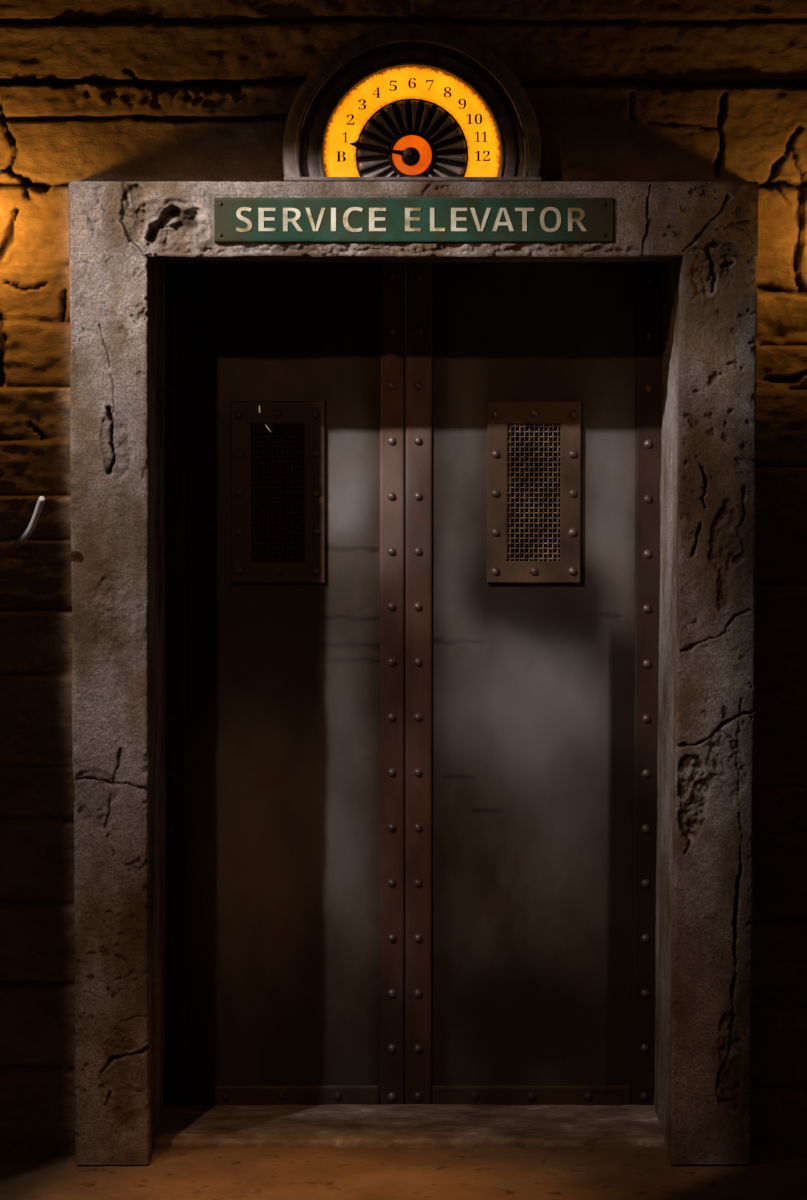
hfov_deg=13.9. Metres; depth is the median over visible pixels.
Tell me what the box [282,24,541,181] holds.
indicator
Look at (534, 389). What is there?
door leaf
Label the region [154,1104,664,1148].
threshold
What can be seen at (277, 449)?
grille
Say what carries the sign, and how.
attached to the surround
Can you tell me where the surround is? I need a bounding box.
[68,181,757,1164]
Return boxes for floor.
[0,1095,806,1199]
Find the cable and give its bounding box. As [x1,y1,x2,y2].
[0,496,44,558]
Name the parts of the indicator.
hub glass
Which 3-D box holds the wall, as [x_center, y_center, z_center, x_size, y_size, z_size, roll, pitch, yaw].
[0.002,-0.160,7.710,3.804,2.970,0.122,0,4,0]
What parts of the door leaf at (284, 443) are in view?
vent plate, rail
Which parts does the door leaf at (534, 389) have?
rail, vent plate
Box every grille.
[252,424,303,560]
[508,424,559,560]
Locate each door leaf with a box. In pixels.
[164,262,404,1105]
[406,262,663,1105]
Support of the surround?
on the floor
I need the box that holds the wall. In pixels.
[0,0,806,1155]
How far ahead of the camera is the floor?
7.59 m
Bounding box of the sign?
[214,198,612,241]
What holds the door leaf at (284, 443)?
attached to the surround
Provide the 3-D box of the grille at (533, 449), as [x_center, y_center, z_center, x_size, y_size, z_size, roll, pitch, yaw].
[0.321,-0.263,8.098,0.129,0.338,0.008,0,4,0]

